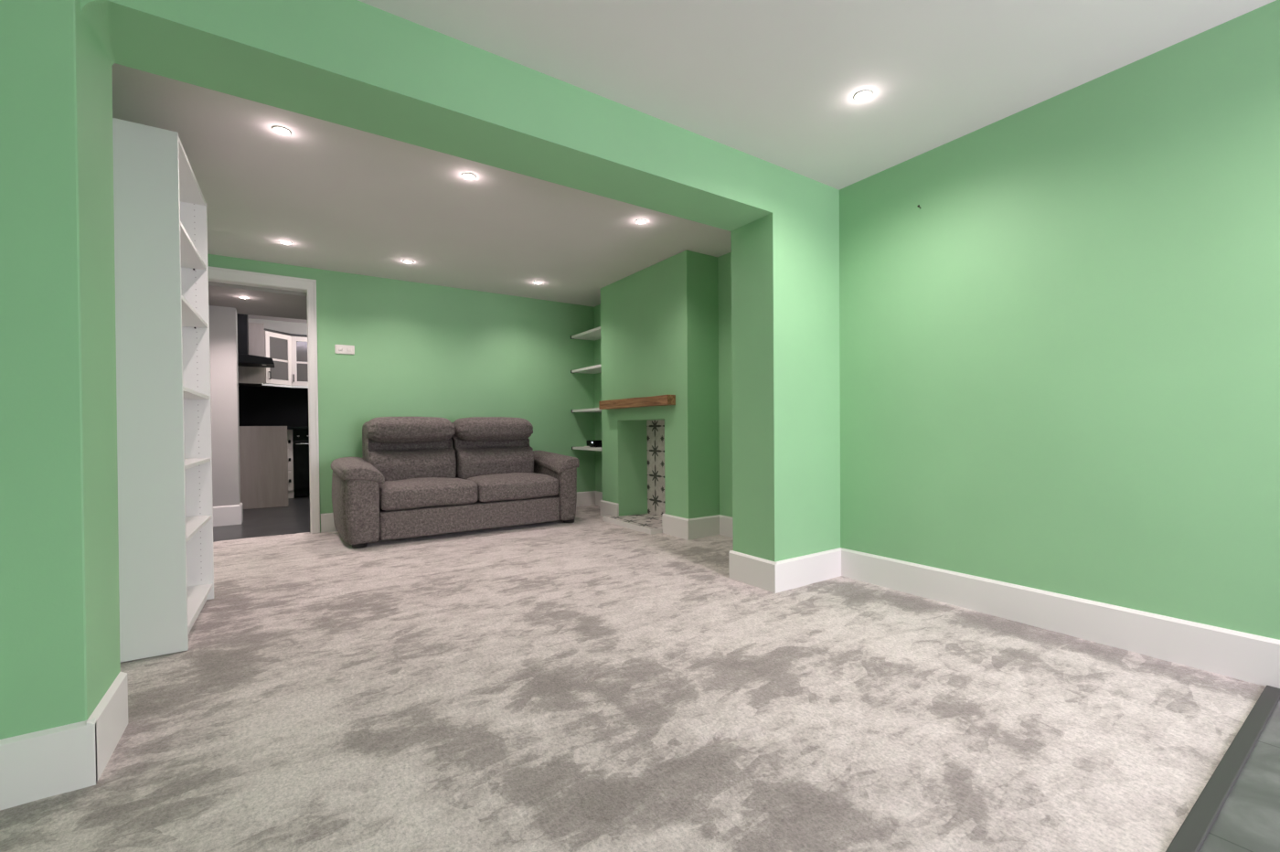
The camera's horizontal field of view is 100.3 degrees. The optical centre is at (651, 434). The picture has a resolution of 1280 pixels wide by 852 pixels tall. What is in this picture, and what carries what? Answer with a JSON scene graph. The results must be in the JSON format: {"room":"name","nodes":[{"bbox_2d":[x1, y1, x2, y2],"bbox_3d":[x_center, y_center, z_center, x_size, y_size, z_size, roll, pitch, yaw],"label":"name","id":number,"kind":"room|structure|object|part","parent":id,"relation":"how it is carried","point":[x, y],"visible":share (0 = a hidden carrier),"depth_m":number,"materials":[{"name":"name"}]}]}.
{"room":"living room","nodes":[
{"label":"living room","id":0,"kind":"room"},
{"bbox_2d":[0,0,120,739],"bbox_3d":[-1.728,-0.239,1.407,0.395,2.370,0.401,-1,1,-35],"label":"column","id":1,"kind":"structure","parent":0,"point":[59,598],"depth_m":1.34,"materials":[{"name":"green paint"}]},
{"bbox_2d":[0,672,127,810],"bbox_3d":[-1.643,0.824,1.429,0.291,0.182,0.349,-1,1,-35],"label":"baseboard","id":2,"kind":"structure","parent":1,"relation":"attached to","point":[37,765],"depth_m":1.34,"materials":[{"name":"white wood"}]},
{"bbox_2d":[208,305,240,506],"bbox_3d":[-4.246,-0.165,5.119,0.455,2.170,0.190,-1,1,-35],"label":"wall","id":3,"kind":"structure","parent":0,"point":[223,324],"depth_m":5.11,"materials":[{"name":"white paint"}]},
{"bbox_2d":[213,502,243,526],"bbox_3d":[-4.147,0.786,5.184,0.276,0.205,0.206,-1,1,-35],"label":"baseboard","id":4,"kind":"structure","parent":3,"relation":"attached to","point":[223,515],"depth_m":5.12,"materials":[{"name":"white"}]},
{"bbox_2d":[208,281,307,319],"bbox_3d":[-3.166,-1.313,5.387,2.570,0.160,1.200,-1,1,-35],"label":"ceiling","id":5,"kind":"structure","parent":0,"point":[264,302],"depth_m":4.87,"materials":[{"name":"paint"}]},
{"bbox_2d":[243,318,307,387],"bbox_3d":[-4.764,-0.435,7.747,2.550,2.650,0.130,-1,1,-35],"label":"wall","id":6,"kind":"structure","parent":0,"point":[291,327],"depth_m":7.43,"materials":[{"name":"white paint"}]},
{"bbox_2d":[238,385,309,426],"bbox_3d":[-4.341,-0.381,7.158,2.224,0.650,1.320,-1,1,-35],"label":"wall tile","id":7,"kind":"structure","parent":6,"relation":"attached to","point":[258,406],"depth_m":7.34,"materials":[{"name":"black tile"}]},
{"bbox_2d":[247,314,307,323],"bbox_3d":[-4.161,-1.623,6.825,2.570,0.100,2.420,-1,1,-35],"label":"crown molding","id":8,"kind":"structure","parent":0,"point":[249,315],"depth_m":7.24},
{"bbox_2d":[207,254,595,533],"bbox_3d":[-2.188,-0.284,5.279,4.030,2.370,0.100,-1,1,-35],"label":"wall","id":9,"kind":"structure","parent":0,"point":[452,354],"depth_m":5.29,"materials":[{"name":"green paint"}]},
{"bbox_2d":[208,266,319,533],"bbox_3d":[-3.321,-0.233,4.494,0.872,2.226,0.139,-1,1,-35],"label":"door frame","id":10,"kind":"structure","parent":9,"relation":"in","point":[216,274],"depth_m":4.66,"materials":[{"name":"white wood"}]},
{"bbox_2d":[334,344,354,354],"bbox_3d":[-2.760,-0.765,4.811,0.154,0.082,0.014,-1,1,-35],"label":"switch plate","id":11,"kind":"object","parent":9,"relation":"attached to","point":[338,348],"visible":1,"depth_m":4.81,"materials":[{"name":"white plastic"}]},
{"bbox_2d":[320,490,595,533],"bbox_3d":[-1.784,0.773,5.494,2.750,0.183,0.016,-1,1,-35],"label":"baseboard","id":12,"kind":"structure","parent":9,"relation":"attached to","point":[583,498],"depth_m":6.12,"materials":[{"name":"white"}]},
{"bbox_2d":[617,420,647,516],"bbox_3d":[-0.176,0.358,5.277,0.335,0.992,0.055,-1,1,-35],"label":"wall","id":13,"kind":"structure","parent":0,"point":[632,441],"depth_m":5.26,"materials":[{"name":"green paint"}]},
{"bbox_2d":[0,495,1279,851],"bbox_3d":[-1.073,0.922,3.699,4.000,0.119,11.300,-1,1,-35],"label":"floor","id":14,"kind":"structure","parent":0,"point":[588,684],"depth_m":1.65,"materials":[{"name":"carpet"}]},
{"bbox_2d":[112,117,213,662],"bbox_3d":[-2.258,-0.170,2.445,0.285,2.115,0.820,-1,1,-33],"label":"bookcase","id":15,"kind":"object","parent":14,"relation":"on","point":[165,457],"visible":0.84,"depth_m":2.14,"materials":[{"name":"white wood"}]},
{"bbox_3d":[-2.268,-1.218,2.431,0.283,0.018,0.784,-1,1,-33],"label":"panel","id":16,"kind":"part","parent":15,"relation":"part of","materials":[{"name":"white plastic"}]},
{"bbox_3d":[-2.261,-0.877,2.437,0.271,0.018,0.783,-1,1,-33],"label":"shelf","id":17,"kind":"part","parent":15,"relation":"part of","materials":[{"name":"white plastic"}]},
{"bbox_3d":[-2.259,-0.572,2.441,0.271,0.018,0.783,-1,1,-33],"label":"shelf","id":18,"kind":"part","parent":15,"relation":"part of","materials":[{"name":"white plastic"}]},
{"bbox_3d":[-2.256,-0.192,2.446,0.271,0.018,0.783,-1,1,-33],"label":"shelf","id":19,"kind":"part","parent":15,"relation":"part of","materials":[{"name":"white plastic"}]},
{"bbox_3d":[-2.478,-0.172,2.780,0.285,2.115,0.018,-1,1,-33],"label":"panel","id":20,"kind":"part","parent":15,"relation":"part of","materials":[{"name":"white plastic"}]},
{"bbox_3d":[-2.253,0.138,2.450,0.271,0.018,0.783,-1,1,-33],"label":"shelf","id":21,"kind":"part","parent":15,"relation":"part of","materials":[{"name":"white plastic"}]},
{"bbox_3d":[-2.250,0.443,2.454,0.271,0.018,0.783,-1,1,-33],"label":"shelf","id":22,"kind":"part","parent":15,"relation":"part of","materials":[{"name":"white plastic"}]},
{"bbox_3d":[-2.247,0.810,2.459,0.271,0.018,0.783,-1,1,-33],"label":"shelf","id":23,"kind":"part","parent":15,"relation":"part of","materials":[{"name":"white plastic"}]},
{"bbox_2d":[239,426,287,509],"bbox_3d":[-4.827,0.379,6.514,0.644,0.955,0.800,-1,1,-35],"label":"base cabinet","id":24,"kind":"object","parent":14,"relation":"on","point":[263,457],"visible":0.76,"depth_m":6.24,"materials":[{"name":"grey wood"}]},
{"bbox_2d":[287,426,309,429],"bbox_3d":[-4.745,-0.081,6.883,1.210,0.035,1.276,-1,1,-35],"label":"countertop","id":25,"kind":"structure","parent":24,"relation":"on","point":[288,428],"depth_m":6.99,"materials":[{"name":"black"}]},
{"bbox_2d":[287,429,293,498],"bbox_3d":[-4.908,0.392,7.246,0.076,0.913,0.482,-1,1,-35],"label":"base cabinet","id":26,"kind":"object","parent":14,"relation":"on","point":[289,432],"visible":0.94,"depth_m":7.07,"materials":[{"name":"grey"}]},
{"bbox_3d":[-4.792,0.094,7.069,0.072,0.190,0.019,-1,1,-35],"label":"drawer","id":27,"kind":"part","parent":26,"relation":"part of","materials":[{"name":"grey"}]},
{"bbox_3d":[-4.790,0.334,7.072,0.072,0.270,0.019,-1,1,-35],"label":"drawer","id":28,"kind":"part","parent":26,"relation":"part of","materials":[{"name":"grey"}]},
{"bbox_3d":[-4.787,0.614,7.076,0.072,0.270,0.019,-1,1,-35],"label":"drawer","id":29,"kind":"part","parent":26,"relation":"part of","materials":[{"name":"grey"}]},
{"bbox_2d":[292,429,309,496],"bbox_3d":[-4.666,0.378,7.407,0.498,0.893,0.490,-1,1,-35],"label":"oven","id":30,"kind":"object","parent":14,"relation":"on","point":[300,437],"visible":0.42,"depth_m":7.15,"materials":[{"name":"black metal"}]},
{"bbox_3d":[-4.554,0.405,7.245,0.493,0.640,0.025,-1,1,-35],"label":"door","id":31,"kind":"part","parent":30,"relation":"part of","materials":[{"name":"black glass"}]},
{"bbox_2d":[330,416,579,548],"bbox_3d":[-1.739,0.343,4.894,2.019,1.018,0.953,-1,1,-35],"label":"sofa","id":32,"kind":"object","parent":14,"relation":"on","point":[413,476],"visible":1,"depth_m":4.64,"materials":[{"name":"grey fabric"}]},
{"bbox_3d":[-2.442,0.562,4.392,0.275,0.545,0.885,-1,1,-35],"label":"armrest","id":33,"kind":"part","parent":32,"relation":"part of","materials":[{"name":"grey fabric"}]},
{"bbox_3d":[-2.286,0.312,4.990,0.720,0.887,0.170,-1,1,-35],"label":"frame","id":34,"kind":"part","parent":32,"relation":"part of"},
{"bbox_3d":[-2.172,0.194,4.824,0.710,0.611,0.453,-1,1,-35],"label":"backrest","id":35,"kind":"part","parent":32,"relation":"part of","materials":[{"name":"grey fabric"}]},
{"bbox_2d":[379,477,478,511],"bbox_3d":[-1.937,0.488,4.569,0.752,0.221,0.612,-1,1,-35],"label":"seat cushion","id":36,"kind":"object","parent":32,"relation":"on","point":[396,494],"depth_m":4.36,"materials":[{"name":"grey fabric"}]},
{"bbox_3d":[-1.686,0.703,4.870,1.521,0.227,0.778,-1,1,-35],"label":"panel","id":37,"kind":"part","parent":32,"relation":"part of","materials":[{"name":"grey fabric"}]},
{"bbox_3d":[-1.560,0.183,5.242,0.736,0.611,0.457,-1,1,-35],"label":"backrest","id":38,"kind":"part","parent":32,"relation":"part of","materials":[{"name":"grey fabric"}]},
{"bbox_2d":[466,472,558,501],"bbox_3d":[-1.316,0.478,4.995,0.747,0.220,0.609,-1,1,-35],"label":"seat cushion","id":39,"kind":"object","parent":32,"relation":"on","point":[490,486],"depth_m":4.79,"materials":[{"name":"grey fabric"}]},
{"bbox_3d":[-0.994,0.537,5.387,0.227,0.545,0.889,-1,1,-35],"label":"armrest","id":40,"kind":"part","parent":32,"relation":"part of","materials":[{"name":"grey fabric"}]},
{"bbox_2d":[602,513,662,534],"bbox_3d":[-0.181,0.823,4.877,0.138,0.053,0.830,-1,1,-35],"label":"hearth","id":41,"kind":"object","parent":14,"relation":"on","point":[651,529],"visible":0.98,"depth_m":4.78,"materials":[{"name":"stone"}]},
{"bbox_2d":[1165,685,1279,851],"bbox_3d":[0.691,0.892,0.830,3.454,0.024,0.038,-1,1,-35],"label":"trim","id":42,"kind":"structure","parent":14,"relation":"on","point":[1197,826],"depth_m":1.34,"materials":[{"name":"grey metal"}]},
{"bbox_2d":[600,250,719,519],"bbox_3d":[0.030,-0.299,4.962,0.337,2.370,1.409,-1,1,-35],"label":"wall","id":43,"kind":"structure","parent":0,"point":[659,322],"depth_m":4.46,"materials":[{"name":"green paint"}]},
{"bbox_2d":[598,394,675,409],"bbox_3d":[-0.158,-0.287,4.857,0.091,0.086,1.140,-1,1,-35],"label":"mantel shelf","id":44,"kind":"object","parent":43,"relation":"attached to","point":[663,400],"visible":1,"depth_m":4.72,"materials":[{"name":"brown wood"}]},
{"bbox_2d":[646,419,665,516],"bbox_3d":[0.171,0.338,5.048,0.020,0.952,0.747,-1,1,-35],"label":"wall tile","id":45,"kind":"structure","parent":43,"relation":"attached to","point":[655,429],"depth_m":5.21,"materials":[{"name":"white tile"}]},
{"bbox_2d":[595,490,733,540],"bbox_3d":[0.106,0.766,4.863,0.353,0.183,3.199,-1,1,-35],"label":"baseboard","id":46,"kind":"structure","parent":43,"relation":"attached to","point":[698,528],"depth_m":4.42,"materials":[{"name":"white wood"}]},
{"bbox_2d":[593,252,732,517],"bbox_3d":[0.297,-0.302,5.047,0.200,2.370,3.299,-1,1,-35],"label":"wall","id":47,"kind":"structure","parent":0,"point":[724,261],"depth_m":4.43,"materials":[{"name":"green paint"}]},
{"bbox_2d":[570,326,600,341],"bbox_3d":[-0.580,-1.079,5.856,0.302,0.088,0.761,-1,1,-35],"label":"floating shelf","id":48,"kind":"object","parent":47,"relation":"attached to","point":[594,334],"visible":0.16,"depth_m":5.92,"materials":[{"name":"white wood"}]},
{"bbox_2d":[570,363,601,373],"bbox_3d":[-0.577,-0.689,5.861,0.302,0.088,0.761,-1,1,-35],"label":"floating shelf","id":49,"kind":"object","parent":47,"relation":"attached to","point":[593,369],"visible":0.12,"depth_m":5.89,"materials":[{"name":"white wood"}]},
{"bbox_2d":[571,407,601,412],"bbox_3d":[-0.573,-0.239,5.866,0.302,0.088,0.761,-1,1,-35],"label":"floating shelf","id":50,"kind":"object","parent":47,"relation":"attached to","point":[595,410],"visible":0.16,"depth_m":5.85,"materials":[{"name":"white wood"}]},
{"bbox_2d":[571,446,601,451],"bbox_3d":[-0.570,0.184,5.872,0.302,0.088,0.761,-1,1,-35],"label":"floating shelf","id":51,"kind":"object","parent":47,"relation":"attached to","point":[582,447],"visible":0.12,"depth_m":5.83,"materials":[{"name":"white wood"}]},
{"bbox_2d":[586,439,601,447],"bbox_3d":[-0.616,0.103,5.938,0.145,0.077,0.200,-1,1,-35],"label":"media box","id":52,"kind":"object","parent":51,"relation":"on","point":[595,443],"visible":0.88,"depth_m":5.86,"materials":[{"name":"black plastic"}]},
{"bbox_2d":[111,0,1275,307],"bbox_3d":[-0.057,-1.506,2.075,4.100,0.120,7.700,-1,1,-35],"label":"ceiling","id":53,"kind":"structure","parent":0,"point":[776,82],"depth_m":2.39,"materials":[{"name":"white paint"}]},
{"bbox_2d":[271,126,291,135],"bbox_3d":[-1.747,-1.433,2.524,0.078,0.008,0.078,-1,1,-35],"label":"recessed light","id":54,"kind":"object","parent":53,"relation":"in","point":[280,130],"visible":1,"depth_m":2.52,"materials":[{"name":"white plastic"}]},
{"bbox_2d":[279,240,292,245],"bbox_3d":[-2.752,-1.444,4.025,0.078,0.008,0.078,-1,1,-35],"label":"recessed light","id":55,"kind":"object","parent":53,"relation":"in","point":[281,241],"visible":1,"depth_m":4.01,"materials":[{"name":"white plastic"}]},
{"bbox_2d":[105,0,772,231],"bbox_3d":[-0.679,-1.311,2.166,3.015,0.263,0.329,-1,1,-35],"label":"beam","id":56,"kind":"structure","parent":53,"relation":"attached to","point":[355,64],"depth_m":1.96,"materials":[{"name":"green paint"}]},
{"bbox_2d":[80,0,117,65],"bbox_3d":[-1.574,-1.139,1.552,0.070,0.070,0.323,-1,1,-35],"label":"wall","id":57,"kind":"structure","parent":56,"relation":"attached to","point":[96,14],"depth_m":1.48,"materials":[{"name":"green paint"}]},
{"bbox_2d":[461,172,476,180],"bbox_3d":[-1.023,-1.445,2.994,0.078,0.008,0.078,-1,1,-35],"label":"recessed light","id":58,"kind":"object","parent":53,"relation":"in","point":[467,176],"visible":1,"depth_m":2.98,"materials":[{"name":"white plastic"}]},
{"bbox_2d":[635,219,646,223],"bbox_3d":[-0.071,-1.462,3.672,0.078,0.008,0.078,-1,1,-35],"label":"recessed light","id":59,"kind":"object","parent":53,"relation":"in","point":[639,221],"visible":1,"depth_m":3.66,"materials":[{"name":"white plastic"}]},
{"bbox_2d":[853,89,873,101],"bbox_3d":[0.909,-1.452,2.292,0.078,0.008,0.078,-1,1,-35],"label":"recessed light","id":60,"kind":"object","parent":53,"relation":"in","point":[865,94],"visible":1,"depth_m":2.28,"materials":[{"name":"white plastic"}]},
{"bbox_2d":[730,163,840,562],"bbox_3d":[0.990,-0.286,3.322,1.015,2.370,0.329,-1,1,-35],"label":"column","id":61,"kind":"structure","parent":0,"point":[785,379],"depth_m":3.04,"materials":[{"name":"green paint"}]},
{"bbox_2d":[728,547,842,593],"bbox_3d":[0.910,0.779,3.274,0.831,0.183,0.361,-1,1,-35],"label":"baseboard","id":62,"kind":"structure","parent":61,"relation":"attached to","point":[784,575],"depth_m":3.04,"materials":[{"name":"white wood"}]},
{"bbox_2d":[839,0,1279,639],"bbox_3d":[2.394,-0.276,1.666,0.300,2.370,4.032,-1,1,-35],"label":"wall","id":63,"kind":"structure","parent":0,"point":[1060,368],"depth_m":2.22,"materials":[{"name":"green paint"}]},
{"bbox_2d":[841,548,1279,688],"bbox_3d":[2.283,0.790,1.575,0.016,0.183,3.996,-1,1,-35],"label":"baseboard","id":64,"kind":"structure","parent":63,"relation":"attached to","point":[1244,656],"depth_m":2.23,"materials":[{"name":"white wood"}]},
{"bbox_3d":[-4.834,-0.408,5.738,0.195,2.650,3.660,-1,1,-35],"label":"wall","id":65,"kind":"structure","parent":0,"visible":0},
{"bbox_2d":[236,313,274,367],"bbox_3d":[-4.830,-1.193,6.379,0.529,0.734,0.440,-1,1,-35],"label":"extractor hood","id":66,"kind":"object","parent":65,"relation":"attached to","point":[244,359],"visible":0.43,"depth_m":6.26,"materials":[{"name":"black metal"}]},
{"bbox_2d":[237,322,308,388],"bbox_3d":[-4.897,-1.009,7.099,1.230,0.773,0.720,-1,1,-35],"label":"upper cabinet","id":67,"kind":"object","parent":65,"relation":"attached to","point":[288,352],"visible":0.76,"depth_m":6.90,"materials":[{"name":"white wood"}]},
{"bbox_3d":[-5.037,-1.010,6.590,0.424,0.755,0.020,-1,1,-35],"label":"panel","id":68,"kind":"part","parent":67,"relation":"part of","materials":[{"name":"white wood"}]},
{"bbox_3d":[-4.828,-0.977,6.917,0.020,0.657,0.404,0,1,9],"label":"door","id":69,"kind":"part","parent":67,"relation":"part of","materials":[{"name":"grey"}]},
{"bbox_3d":[-4.830,-0.977,6.918,0.004,0.547,0.294,0,1,9],"label":"pane","id":70,"kind":"part","parent":67,"relation":"part of","materials":[{"name":"clear glass"}]},
{"bbox_3d":[-4.708,-1.330,7.121,0.238,0.024,0.890,0,1,36],"label":"cornice","id":71,"kind":"part","parent":67,"relation":"part of","materials":[{"name":"white wood"}]},
{"bbox_3d":[-4.649,-0.982,7.218,0.365,0.657,0.020,-1,1,-35],"label":"door","id":72,"kind":"part","parent":67,"relation":"part of","materials":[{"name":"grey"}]},
{"bbox_3d":[-4.650,-0.982,7.220,0.255,0.547,0.004,-1,1,-35],"label":"pane","id":73,"kind":"part","parent":67,"relation":"part of","materials":[{"name":"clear glass"}]}
]}

